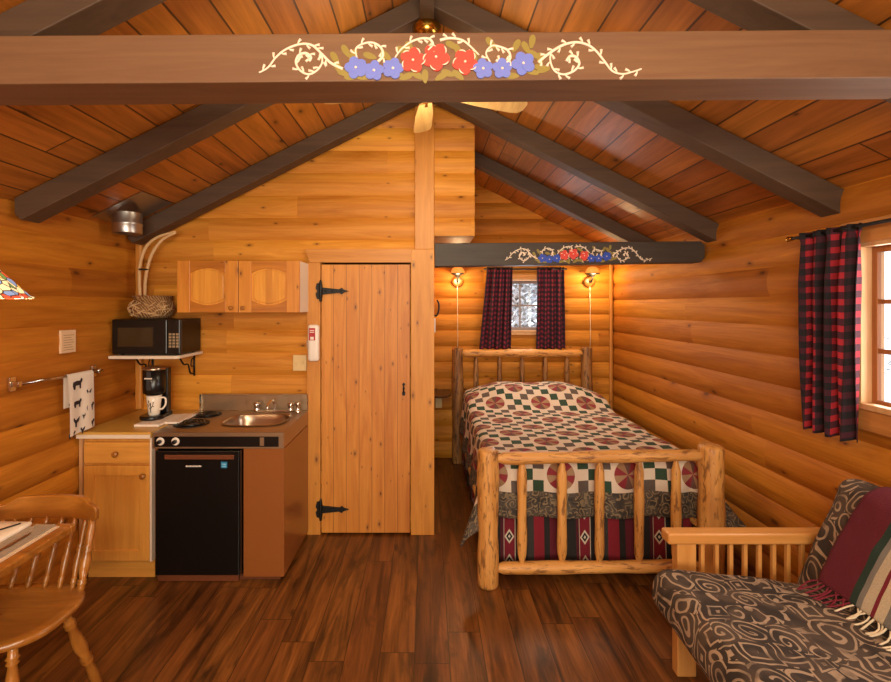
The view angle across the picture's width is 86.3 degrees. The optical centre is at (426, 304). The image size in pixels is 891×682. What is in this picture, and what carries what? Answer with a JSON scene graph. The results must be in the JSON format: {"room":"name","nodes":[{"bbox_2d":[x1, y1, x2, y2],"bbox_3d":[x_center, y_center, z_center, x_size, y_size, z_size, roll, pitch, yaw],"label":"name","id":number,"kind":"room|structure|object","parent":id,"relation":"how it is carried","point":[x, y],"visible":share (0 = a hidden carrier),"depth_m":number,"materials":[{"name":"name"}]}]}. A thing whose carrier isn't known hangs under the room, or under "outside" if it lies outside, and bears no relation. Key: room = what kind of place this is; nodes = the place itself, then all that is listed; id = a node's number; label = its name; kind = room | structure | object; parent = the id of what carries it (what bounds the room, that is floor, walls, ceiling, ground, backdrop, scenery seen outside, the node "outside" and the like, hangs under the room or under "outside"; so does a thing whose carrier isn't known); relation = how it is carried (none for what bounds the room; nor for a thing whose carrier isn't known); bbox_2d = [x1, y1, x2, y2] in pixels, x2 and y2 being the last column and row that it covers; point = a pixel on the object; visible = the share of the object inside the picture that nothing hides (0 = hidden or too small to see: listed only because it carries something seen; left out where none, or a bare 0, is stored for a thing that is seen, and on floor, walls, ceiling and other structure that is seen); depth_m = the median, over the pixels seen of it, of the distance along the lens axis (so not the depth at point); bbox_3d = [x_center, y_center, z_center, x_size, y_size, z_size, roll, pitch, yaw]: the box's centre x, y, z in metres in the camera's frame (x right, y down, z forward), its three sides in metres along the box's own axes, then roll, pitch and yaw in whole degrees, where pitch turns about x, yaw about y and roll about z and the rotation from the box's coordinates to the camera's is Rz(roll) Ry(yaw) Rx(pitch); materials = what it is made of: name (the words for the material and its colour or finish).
{"room":"log cabin interior","nodes":[
{"label":"log cabin interior","id":0,"kind":"room"},
{"bbox_2d":[0,198,137,584],"bbox_3d":[-2.156,0.530,1.400,0.149,2.240,7.600,0,0,0],"label":"wall","id":1,"kind":"structure","parent":0,"point":[79,273],"depth_m":2.66,"materials":[{"name":"brown wood"}]},
{"bbox_2d":[7,365,103,391],"bbox_3d":[-2.054,0.403,2.665,0.052,0.085,0.630,0,0,0],"label":"towel bar","id":2,"kind":"object","parent":1,"relation":"attached to","point":[12,383],"visible":0.92,"depth_m":2.43,"materials":[{"name":"silver metal"}]},
{"bbox_2d":[63,370,93,438],"bbox_3d":[-2.034,0.576,2.784,0.030,0.367,0.217,0,0,0],"label":"dish towel","id":3,"kind":"object","parent":2,"relation":"hanging from","point":[78,388],"visible":1,"depth_m":2.77,"materials":[{"name":"white fabric"}]},
{"bbox_2d":[59,330,75,353],"bbox_3d":[-2.077,0.210,2.745,0.015,0.130,0.110,0,0,0],"label":"card","id":4,"kind":"object","parent":1,"relation":"attached to","point":[67,338],"visible":1,"depth_m":2.73,"materials":[{"name":"brown paper"}]},
{"bbox_2d":[143,104,474,531],"bbox_3d":[-0.887,0.050,3.486,2.465,3.200,0.108,0,0,0],"label":"wall","id":5,"kind":"structure","parent":0,"point":[359,193],"depth_m":3.44,"materials":[{"name":"brown wood"}]},
{"bbox_2d":[135,244,142,409],"bbox_3d":[-2.067,0.125,3.414,0.045,1.250,0.039,0,0,0],"label":"trim","id":6,"kind":"structure","parent":5,"relation":"attached to","point":[138,248],"depth_m":3.40,"materials":[{"name":"brown wood"}]},
{"bbox_2d":[108,351,202,375],"bbox_3d":[-1.847,0.421,3.263,0.455,0.178,0.345,0,0,0],"label":"corner shelf","id":7,"kind":"object","parent":5,"relation":"attached to","point":[136,357],"visible":0.83,"depth_m":3.12,"materials":[{"name":"beige paint"}]},
{"bbox_2d":[112,318,199,354],"bbox_3d":[-1.847,0.213,3.264,0.445,0.238,0.293,0,0,0],"label":"microwave","id":8,"kind":"object","parent":7,"relation":"on","point":[177,336],"visible":1,"depth_m":3.12,"materials":[{"name":"black plastic"}]},
{"bbox_2d":[127,295,175,318],"bbox_3d":[-1.883,0.015,3.263,0.291,0.157,0.290,0,0,0],"label":"woven basket","id":9,"kind":"object","parent":8,"relation":"on","point":[142,306],"visible":1,"depth_m":3.17,"materials":[{"name":"brown wicker"}]},
{"bbox_2d":[137,231,175,294],"bbox_3d":[-1.859,-0.252,3.270,0.266,0.520,0.068,0,0,0],"label":"bundle","id":10,"kind":"object","parent":9,"relation":"in","point":[169,234],"visible":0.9,"depth_m":3.26,"materials":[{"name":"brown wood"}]},
{"bbox_2d":[177,261,307,311],"bbox_3d":[-1.260,-0.122,3.283,0.816,0.345,0.285,0,0,0],"label":"upper cabinet","id":11,"kind":"object","parent":5,"relation":"attached to","point":[202,286],"visible":1,"depth_m":3.17,"materials":[{"name":"brown wood"}]},
{"bbox_2d":[202,394,306,409],"bbox_3d":[-1.237,0.699,3.417,0.770,0.117,0.022,0,0,0],"label":"backsplash","id":12,"kind":"structure","parent":5,"relation":"attached to","point":[209,401],"depth_m":3.41,"materials":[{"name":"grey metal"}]},
{"bbox_2d":[293,355,306,370],"bbox_3d":[-0.917,0.417,3.423,0.098,0.115,0.026,0,0,0],"label":"light switch","id":13,"kind":"object","parent":5,"relation":"attached to","point":[299,361],"visible":1,"depth_m":3.42,"materials":[{"name":"brown plastic"}]},
{"bbox_2d":[306,324,319,360],"bbox_3d":[-0.813,0.270,3.380,0.094,0.262,0.055,0,0,0],"label":"fire extinguisher","id":14,"kind":"object","parent":5,"relation":"attached to","point":[313,342],"visible":1,"depth_m":3.36,"materials":[{"name":"beige plastic"}]},
{"bbox_2d":[307,263,320,534],"bbox_3d":[-0.814,0.672,3.422,0.097,1.955,0.028,0,0,0],"label":"trim","id":15,"kind":"structure","parent":5,"relation":"attached to","point":[314,269],"depth_m":3.41,"materials":[{"name":"brown wood"}]},
{"bbox_2d":[306,249,410,262],"bbox_3d":[-0.492,-0.352,3.418,0.755,0.095,0.033,0,0,0],"label":"trim","id":16,"kind":"structure","parent":5,"relation":"attached to","point":[314,255],"depth_m":3.40,"materials":[{"name":"brown wood"}]},
{"bbox_2d":[316,265,409,532],"bbox_3d":[-0.461,0.672,3.412,0.674,1.925,0.076,0,0,0],"label":"door","id":17,"kind":"structure","parent":5,"relation":"in","point":[366,308],"depth_m":3.41,"materials":[{"name":"brown wood"}]},
{"bbox_2d":[411,249,433,534],"bbox_3d":[-0.032,0.625,3.420,0.167,2.050,0.030,0,0,0],"label":"wooden post","id":18,"kind":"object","parent":5,"relation":"attached to","point":[422,260],"depth_m":3.40,"materials":[{"name":"brown wood"}]},
{"bbox_2d":[415,103,433,248],"bbox_3d":[-0.018,-0.945,3.423,0.140,1.090,0.026,0,0,0],"label":"trim","id":19,"kind":"structure","parent":5,"relation":"attached to","point":[424,141],"depth_m":3.41,"materials":[{"name":"brown wood"}]},
{"bbox_2d":[434,241,704,267],"bbox_3d":[1.018,-0.365,3.441,1.925,0.180,0.128,0,0,0],"label":"beam","id":20,"kind":"structure","parent":5,"relation":"attached to","point":[669,252],"depth_m":3.38,"materials":[{"name":"grey paint"}]},
{"bbox_2d":[538,254,545,261],"bbox_3d":[0.820,-0.334,3.383,0.060,0.062,0.007,0,0,0],"label":"flower","id":21,"kind":"object","parent":20,"relation":"on","point":[541,257],"depth_m":3.38,"materials":[{"name":"blue paint"}]},
{"bbox_2d":[546,255,552,262],"bbox_3d":[0.872,-0.327,3.383,0.055,0.056,0.007,0,0,0],"label":"flower","id":22,"kind":"object","parent":20,"relation":"on","point":[549,258],"depth_m":3.38,"materials":[{"name":"blue paint"}]},
{"bbox_2d":[553,254,559,261],"bbox_3d":[0.925,-0.332,3.383,0.057,0.059,0.007,0,0,0],"label":"flower","id":23,"kind":"object","parent":20,"relation":"on","point":[556,257],"depth_m":3.38,"materials":[{"name":"blue paint"}]},
{"bbox_2d":[560,250,568,259],"bbox_3d":[0.979,-0.356,3.383,0.069,0.071,0.007,0,0,0],"label":"flower","id":24,"kind":"object","parent":20,"relation":"on","point":[564,254],"depth_m":3.38,"materials":[{"name":"red paint"}]},
{"bbox_2d":[569,249,578,259],"bbox_3d":[1.042,-0.362,3.383,0.075,0.076,0.007,0,0,0],"label":"flower","id":25,"kind":"object","parent":20,"relation":"on","point":[573,253],"depth_m":3.38,"materials":[{"name":"red paint"}]},
{"bbox_2d":[579,251,588,260],"bbox_3d":[1.121,-0.349,3.383,0.069,0.070,0.007,0,0,0],"label":"flower","id":26,"kind":"object","parent":20,"relation":"on","point":[583,255],"depth_m":3.38,"materials":[{"name":"red paint"}]},
{"bbox_2d":[587,254,594,261],"bbox_3d":[1.169,-0.332,3.383,0.055,0.056,0.007,0,0,0],"label":"flower","id":27,"kind":"object","parent":20,"relation":"on","point":[590,257],"depth_m":3.38,"materials":[{"name":"blue paint"}]},
{"bbox_2d":[595,254,601,261],"bbox_3d":[1.222,-0.334,3.383,0.055,0.056,0.007,0,0,0],"label":"flower","id":28,"kind":"object","parent":20,"relation":"on","point":[598,257],"depth_m":3.38,"materials":[{"name":"blue paint"}]},
{"bbox_2d":[602,252,610,260],"bbox_3d":[1.278,-0.346,3.383,0.063,0.065,0.007,0,0,0],"label":"flower","id":29,"kind":"object","parent":20,"relation":"on","point":[606,256],"depth_m":3.38,"materials":[{"name":"blue paint"}]},
{"bbox_2d":[0,458,755,681],"bbox_3d":[-0.050,1.690,1.350,4.500,0.080,7.900,0,0,0],"label":"floor","id":30,"kind":"structure","parent":0,"point":[347,607],"depth_m":2.46,"materials":[{"name":"laminate"}]},
{"bbox_2d":[0,523,75,578],"bbox_3d":[-1.742,1.267,1.440,0.635,0.766,0.980,0,0,0],"label":"dining table","id":31,"kind":"object","parent":30,"relation":"on","point":[21,555],"visible":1,"depth_m":1.75,"materials":[{"name":"brown wood"}]},
{"bbox_2d":[0,522,31,542],"bbox_3d":[-1.755,0.873,1.700,0.360,0.020,0.400,0,0,0],"label":"book","id":32,"kind":"object","parent":31,"relation":"on","point":[6,533],"visible":0.98,"depth_m":1.84,"materials":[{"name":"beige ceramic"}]},
{"bbox_2d":[0,523,20,529],"bbox_3d":[-1.686,0.859,1.771,0.263,0.006,0.058,0,0,-45],"label":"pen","id":33,"kind":"object","parent":32,"relation":"on","point":[18,523],"visible":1,"depth_m":1.84,"materials":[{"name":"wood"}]},
{"bbox_2d":[0,524,55,557],"bbox_3d":[-1.528,0.881,1.653,0.081,0.004,0.505,0,0,0],"label":"placemat","id":34,"kind":"object","parent":31,"relation":"on","point":[36,530],"visible":1,"depth_m":1.80,"materials":[{"name":"beige fabric"}]},
{"bbox_2d":[0,532,30,551],"bbox_3d":[-1.522,0.876,1.720,0.016,0.004,0.220,0,0,2],"label":"table knife","id":35,"kind":"object","parent":34,"relation":"on","point":[28,534],"visible":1,"depth_m":1.75,"materials":[{"name":"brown metal"}]},
{"bbox_2d":[0,494,101,681],"bbox_3d":[-1.659,1.251,1.883,0.532,0.806,0.509,0,0,0],"label":"dining chair","id":36,"kind":"object","parent":30,"relation":"on","point":[29,611],"visible":0.87,"depth_m":1.99,"materials":[{"name":"brown wood"}]},
{"bbox_2d":[79,438,155,576],"bbox_3d":[-1.858,1.221,3.116,0.436,0.858,0.636,0,0,0],"label":"base cabinet","id":37,"kind":"object","parent":30,"relation":"on","point":[117,476],"visible":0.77,"depth_m":2.84,"materials":[{"name":"brown wood"}]},
{"bbox_2d":[76,409,198,438],"bbox_3d":[-1.854,0.771,3.119,0.436,0.035,0.630,0,0,0],"label":"countertop","id":38,"kind":"structure","parent":37,"relation":"on","point":[122,427],"depth_m":2.88,"materials":[{"name":"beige laminate"}]},
{"bbox_2d":[134,414,195,426],"bbox_3d":[-1.690,0.746,3.085,0.240,0.015,0.310,0,0,0],"label":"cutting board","id":39,"kind":"object","parent":38,"relation":"on","point":[174,418],"visible":0.88,"depth_m":3.02,"materials":[{"name":"beige plastic"}]},
{"bbox_2d":[139,365,171,420],"bbox_3d":[-1.785,0.571,3.118,0.148,0.334,0.204,0,0,0],"label":"coffee maker","id":40,"kind":"object","parent":39,"relation":"on","point":[156,380],"visible":0.94,"depth_m":3.07,"materials":[{"name":"black plastic"}]},
{"bbox_2d":[146,394,166,415],"bbox_3d":[-1.764,0.649,3.096,0.117,0.128,0.092,0,0,-32],"label":"coffee mug","id":41,"kind":"object","parent":40,"relation":"on","point":[153,401],"visible":0.96,"depth_m":3.06,"materials":[{"name":"beige ceramic"}]},
{"bbox_2d":[155,448,243,580],"bbox_3d":[-1.360,1.255,3.089,0.508,0.780,0.558,0,0,0],"label":"mini fridge","id":42,"kind":"object","parent":30,"relation":"on","point":[199,492],"visible":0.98,"depth_m":2.82,"materials":[{"name":"black plastic"}]},
{"bbox_2d":[152,394,308,578],"bbox_3d":[-1.241,1.145,3.115,0.782,1.010,0.626,0,0,0],"label":"kitchenette","id":43,"kind":"object","parent":30,"relation":"on","point":[271,429],"visible":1,"depth_m":2.84,"materials":[{"name":"brown wood"}]},
{"bbox_2d":[221,414,290,425],"bbox_3d":[-1.115,0.826,3.120,0.414,0.153,0.334,0,0,0],"label":"sink basin","id":44,"kind":"object","parent":43,"relation":"in","point":[235,419],"depth_m":3.26,"materials":[{"name":"silver metal"}]},
{"bbox_2d":[260,437,263,445],"bbox_3d":[-0.982,0.813,2.826,0.024,0.050,0.005,0,0,0],"label":"switch plate","id":45,"kind":"object","parent":43,"relation":"attached to","point":[261,438],"depth_m":2.82,"materials":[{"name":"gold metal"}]},
{"bbox_2d":[253,399,293,411],"bbox_3d":[-1.085,0.707,3.295,0.288,0.101,0.188,0,0,0],"label":"faucet","id":46,"kind":"object","parent":43,"relation":"on","point":[290,405],"depth_m":3.35,"materials":[{"name":"silver metal"}]},
{"bbox_2d":[452,347,725,590],"bbox_3d":[1.004,1.044,3.879,1.492,1.212,2.329,0,0,0],"label":"bed","id":47,"kind":"object","parent":30,"relation":"on","point":[711,509],"visible":0.79,"depth_m":2.77,"materials":[{"name":"brown wood"}]},
{"bbox_2d":[462,454,692,560],"bbox_3d":[1.025,1.312,3.850,1.354,0.526,1.903,0,0,0],"label":"bed skirt","id":48,"kind":"object","parent":47,"relation":"on","point":[541,531],"visible":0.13,"depth_m":2.92,"materials":[{"name":"fabric"}]},
{"bbox_2d":[661,527,818,676],"bbox_3d":[1.504,1.330,1.252,0.878,0.640,2.175,0,0,0],"label":"futon","id":49,"kind":"object","parent":30,"relation":"on","point":[683,540],"visible":0.41,"depth_m":2.11,"materials":[{"name":"brown wood"}]},
{"bbox_2d":[654,478,890,681],"bbox_3d":[1.440,1.056,1.170,0.993,0.643,1.830,0,0,0],"label":"mattress","id":50,"kind":"object","parent":49,"relation":"on","point":[736,628],"visible":0.79,"depth_m":1.70,"materials":[{"name":"fabric"}]},
{"bbox_2d":[797,487,890,653],"bbox_3d":[1.672,0.947,1.279,0.432,0.468,1.363,0,0,0],"label":"striped afghan","id":51,"kind":"object","parent":50,"relation":"on","point":[857,567],"visible":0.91,"depth_m":1.80,"materials":[{"name":"multicoloured"}]},
{"bbox_2d":[0,0,890,241],"bbox_3d":[0.000,-0.998,1.350,4.900,1.305,8.000,0,0,0],"label":"ceiling","id":52,"kind":"structure","parent":0,"point":[844,143],"depth_m":2.26,"materials":[{"name":"brown wood"}]},
{"bbox_2d":[0,270,34,298],"bbox_3d":[-1.735,-0.361,1.785,0.410,0.672,0.410,0,0,0],"label":"glass pendant","id":53,"kind":"object","parent":52,"relation":"hanging from","point":[9,289],"visible":1,"depth_m":1.80,"materials":[{"name":"multicoloured glass"}]},
{"bbox_2d":[0,0,165,35],"bbox_3d":[-1.030,-0.995,1.528,2.060,1.137,0.115,0,0,0],"label":"rafter","id":54,"kind":"object","parent":52,"relation":"attached to","point":[29,17],"visible":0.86,"depth_m":1.47,"materials":[{"name":"brown paint"}]},
{"bbox_2d":[91,191,171,235],"bbox_3d":[-1.895,-0.578,3.070,0.312,0.236,0.340,0,0,0],"label":"flue pipe","id":55,"kind":"object","parent":52,"relation":"attached to","point":[126,217],"visible":1,"depth_m":3.00,"materials":[{"name":"silver metal"}]},
{"bbox_2d":[15,0,419,222],"bbox_3d":[-1.030,-0.995,2.428,2.060,1.137,0.115,0,0,0],"label":"rafter","id":56,"kind":"object","parent":52,"relation":"attached to","point":[51,198],"visible":0.68,"depth_m":2.37,"materials":[{"name":"brown paint"}]},
{"bbox_2d":[128,102,421,244],"bbox_3d":[-1.030,-0.995,3.328,2.060,1.137,0.115,0,0,0],"label":"rafter","id":57,"kind":"object","parent":52,"relation":"attached to","point":[200,203],"visible":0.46,"depth_m":3.27,"materials":[{"name":"brown paint"}]},
{"bbox_2d":[419,0,434,18],"bbox_3d":[0.000,-1.472,0.950,0.070,0.125,4.900,0,0,0],"label":"ridge beam","id":58,"kind":"structure","parent":52,"relation":"attached to","point":[426,6],"depth_m":2.27,"materials":[{"name":"brown paint"}]},
{"bbox_2d":[324,18,526,132],"bbox_3d":[-0.008,-1.245,2.440,1.108,0.390,1.071,0,0,0],"label":"ceiling fan","id":59,"kind":"object","parent":58,"relation":"hanging from","point":[424,114],"visible":0.21,"depth_m":2.57,"materials":[{"name":"gold metal"}]},
{"bbox_2d":[0,30,890,105],"bbox_3d":[0.000,-0.743,1.493,3.321,0.169,0.164,0,0,0],"label":"tie beam","id":60,"kind":"structure","parent":52,"relation":"attached to","point":[769,64],"depth_m":1.42,"materials":[{"name":"brown paint"}]},
{"bbox_2d":[344,56,365,78],"bbox_3d":[-0.214,-0.708,1.418,0.066,0.066,0.007,0,0,0],"label":"flower","id":61,"kind":"object","parent":60,"relation":"on","point":[354,66],"depth_m":1.42,"materials":[{"name":"purple paint"}]},
{"bbox_2d":[365,60,383,80],"bbox_3d":[-0.157,-0.700,1.418,0.060,0.060,0.007,0,0,0],"label":"flower","id":62,"kind":"object","parent":60,"relation":"on","point":[374,69],"depth_m":1.42,"materials":[{"name":"purple paint"}]},
{"bbox_2d":[383,58,403,78],"bbox_3d":[-0.100,-0.706,1.418,0.062,0.063,0.007,0,0,0],"label":"flower","id":63,"kind":"object","parent":60,"relation":"on","point":[393,68],"depth_m":1.42,"materials":[{"name":"purple paint"}]},
{"bbox_2d":[401,47,425,72],"bbox_3d":[-0.041,-0.731,1.418,0.076,0.076,0.007,0,0,0],"label":"flower","id":64,"kind":"object","parent":60,"relation":"on","point":[413,59],"depth_m":1.42,"materials":[{"name":"red paint"}]},
{"bbox_2d":[424,44,449,71],"bbox_3d":[0.027,-0.738,1.418,0.082,0.082,0.007,0,0,0],"label":"flower","id":65,"kind":"object","parent":60,"relation":"on","point":[436,56],"depth_m":1.42,"materials":[{"name":"red paint"}]},
{"bbox_2d":[452,50,476,75],"bbox_3d":[0.114,-0.723,1.418,0.075,0.075,0.007,0,0,0],"label":"flower","id":66,"kind":"object","parent":60,"relation":"on","point":[464,62],"depth_m":1.42,"materials":[{"name":"red paint"}]},
{"bbox_2d":[473,58,492,78],"bbox_3d":[0.167,-0.705,1.418,0.060,0.060,0.007,0,0,0],"label":"flower","id":67,"kind":"object","parent":60,"relation":"on","point":[482,67],"depth_m":1.42,"materials":[{"name":"purple paint"}]},
{"bbox_2d":[492,58,511,77],"bbox_3d":[0.224,-0.707,1.418,0.060,0.059,0.007,0,0,0],"label":"flower","id":68,"kind":"object","parent":60,"relation":"on","point":[501,67],"depth_m":1.42,"materials":[{"name":"purple paint"}]},
{"bbox_2d":[511,52,534,75],"bbox_3d":[0.286,-0.720,1.418,0.069,0.069,0.007,0,0,0],"label":"flower","id":69,"kind":"object","parent":60,"relation":"on","point":[522,63],"depth_m":1.42,"materials":[{"name":"purple paint"}]},
{"bbox_2d":[475,151,655,241],"bbox_3d":[1.030,-0.995,4.228,2.060,1.137,0.115,0,0,0],"label":"rafter","id":70,"kind":"object","parent":52,"relation":"attached to","point":[524,184],"visible":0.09,"depth_m":4.17,"materials":[{"name":"brown paint"}]},
{"bbox_2d":[432,102,718,242],"bbox_3d":[1.030,-0.995,3.328,2.060,1.137,0.115,0,0,0],"label":"rafter","id":71,"kind":"object","parent":52,"relation":"attached to","point":[651,202],"visible":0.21,"depth_m":3.27,"materials":[{"name":"brown paint"}]},
{"bbox_2d":[434,0,843,216],"bbox_3d":[1.030,-0.995,2.348,2.060,1.137,0.115,0,0,0],"label":"rafter","id":72,"kind":"object","parent":52,"relation":"attached to","point":[707,140],"visible":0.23,"depth_m":2.29,"materials":[{"name":"brown paint"}]},
{"bbox_2d":[688,0,890,103],"bbox_3d":[1.030,-0.995,1.528,2.060,1.137,0.115,0,0,0],"label":"rafter","id":73,"kind":"object","parent":52,"relation":"attached to","point":[750,15],"visible":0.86,"depth_m":1.47,"materials":[{"name":"brown paint"}]},
{"bbox_2d":[325,184,613,457],"bbox_3d":[-0.035,0.050,5.185,4.170,3.200,0.150,0,0,0],"label":"wall","id":74,"kind":"structure","parent":0,"point":[498,219],"depth_m":5.12,"materials":[{"name":"brown wood"}]},
{"bbox_2d":[435,398,441,407],"bbox_3d":[0.125,1.048,5.088,0.070,0.105,0.035,0,0,0],"label":"outlet box","id":75,"kind":"object","parent":74,"relation":"attached to","point":[438,401],"visible":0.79,"depth_m":5.07,"materials":[{"name":"brown plastic"}]},
{"bbox_2d":[451,267,464,347],"bbox_3d":[0.325,0.038,5.021,0.150,0.884,0.175,0,0,0],"label":"wall sconce","id":76,"kind":"object","parent":74,"relation":"attached to","point":[457,281],"visible":0.9,"depth_m":5.08,"materials":[{"name":"gold metal"}]},
{"bbox_2d":[511,274,536,334],"bbox_3d":[1.005,-0.005,5.165,0.610,0.650,0.190,0,0,0],"label":"window","id":77,"kind":"structure","parent":74,"relation":"in","point":[519,279],"depth_m":5.07,"materials":[{"name":"brown wood"}]},
{"bbox_2d":[484,268,566,269],"bbox_3d":[1.040,-0.380,5.063,0.880,0.017,0.094,0,0,0],"label":"curtain rod","id":78,"kind":"object","parent":74,"relation":"attached to","point":[484,268],"visible":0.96,"depth_m":5.02,"materials":[{"name":"black metal"}]},
{"bbox_2d":[479,267,512,349],"bbox_3d":[0.728,0.037,5.025,0.356,0.875,0.055,0,0,0],"label":"plaid curtain","id":79,"kind":"object","parent":78,"relation":"hanging from","point":[496,326],"visible":1,"depth_m":5.02,"materials":[{"name":"red fabric"}]},
{"bbox_2d":[536,267,564,348],"bbox_3d":[1.308,0.037,5.025,0.316,0.875,0.055,0,0,0],"label":"plaid curtain","id":80,"kind":"object","parent":78,"relation":"hanging from","point":[550,324],"visible":1,"depth_m":5.02,"materials":[{"name":"red fabric"}]},
{"bbox_2d":[584,267,599,343],"bbox_3d":[1.745,0.038,5.021,0.150,0.884,0.175,0,0,0],"label":"wall sconce","id":81,"kind":"object","parent":74,"relation":"attached to","point":[589,281],"visible":0.99,"depth_m":5.08,"materials":[{"name":"gold metal"}]},
{"bbox_2d":[609,265,612,409],"bbox_3d":[1.972,0.550,5.093,0.033,2.200,0.035,0,0,0],"label":"trim","id":82,"kind":"structure","parent":74,"relation":"attached to","point":[610,266],"depth_m":5.08,"materials":[{"name":"brown wood"}]},
{"bbox_2d":[613,175,890,581],"bbox_3d":[2.023,0.520,1.400,0.064,2.260,7.600,0,0,0],"label":"wall","id":83,"kind":"structure","parent":0,"point":[707,350],"depth_m":2.98,"materials":[{"name":"brown wood"}]},
{"bbox_2d":[786,218,890,241],"bbox_3d":[1.936,-0.341,1.704,0.100,0.044,1.608,0,0,0],"label":"curtain rod","id":84,"kind":"object","parent":83,"relation":"attached to","point":[788,239],"visible":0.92,"depth_m":2.11,"materials":[{"name":"black metal"}]},
{"bbox_2d":[798,223,862,442],"bbox_3d":[1.900,0.129,2.245,0.071,0.982,0.323,0,0,0],"label":"plaid curtain","id":85,"kind":"object","parent":84,"relation":"hanging from","point":[830,268],"visible":1,"depth_m":2.22,"materials":[{"name":"red fabric"}]},
{"bbox_2d":[841,214,890,437],"bbox_3d":[1.997,0.090,1.550,0.118,0.940,1.360,0,0,0],"label":"window","id":86,"kind":"structure","parent":83,"relation":"in","point":[874,416],"depth_m":2.13,"materials":[{"name":"brown wood"}]},
{"bbox_3d":[0.000,0.055,4.330,0.100,3.190,1.580,0,0,0],"label":"wall","id":87,"kind":"structure","parent":0,"visible":0},
{"bbox_2d":[434,300,439,316],"bbox_3d":[0.076,0.028,3.800,0.053,0.144,0.030,0,0,0],"label":"coat hook","id":88,"kind":"object","parent":87,"relation":"attached to","point":[436,300],"visible":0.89,"depth_m":3.79,"materials":[{"name":"black metal"}]},
{"bbox_2d":[434,389,450,397],"bbox_3d":[0.152,0.968,4.900,0.195,0.125,0.399,0,0,0],"label":"wall shelf","id":89,"kind":"object","parent":87,"relation":"attached to","point":[438,393],"visible":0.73,"depth_m":4.86,"materials":[{"name":"brown wood"}]},
{"bbox_2d":[434,238,472,245],"bbox_3d":[0.198,-0.949,4.315,0.295,0.898,1.550,0,0,0],"label":"trim","id":90,"kind":"structure","parent":87,"relation":"attached to","point":[436,240],"depth_m":3.68,"materials":[{"name":"brown wood"}]},
{"label":"outside","id":91,"kind":"structure","parent":0,"visible":0},
{"bbox_2d":[884,365,890,402],"bbox_3d":[1.000,2.175,4.000,30.000,0.150,36.000,0,0,0],"label":"ground","id":92,"kind":"structure","parent":91,"point":[887,377],"depth_m":12.39,"materials":[{"name":"white snow"}]},
{"bbox_2d":[512,284,536,326],"bbox_3d":[1.610,0.176,8.020,1.678,3.855,1.692,0,0,-42],"label":"tree","id":93,"kind":"object","parent":92,"relation":"on","point":[529,291],"visible":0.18,"depth_m":7.83,"materials":[{"name":"white plant"}]},
{"bbox_2d":[884,330,890,373],"bbox_3d":[9.212,0.076,8.372,2.070,4.055,1.981,0,0,0],"label":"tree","id":94,"kind":"object","parent":92,"relation":"on","point":[885,355],"visible":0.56,"depth_m":8.86,"materials":[{"name":"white plant"}]},
{"bbox_3d":[1.025,1.165,3.920,1.150,0.380,1.860,0,0,0],"label":"mattress","id":95,"kind":"object","parent":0,"visible":0},
{"bbox_2d":[459,381,745,546],"bbox_3d":[1.076,1.086,3.812,1.767,0.654,2.180,0,0,0],"label":"patchwork quilt","id":96,"kind":"object","parent":95,"relation":"on","point":[504,416],"visible":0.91,"depth_m":3.20,"materials":[{"name":"multicoloured fabric"}]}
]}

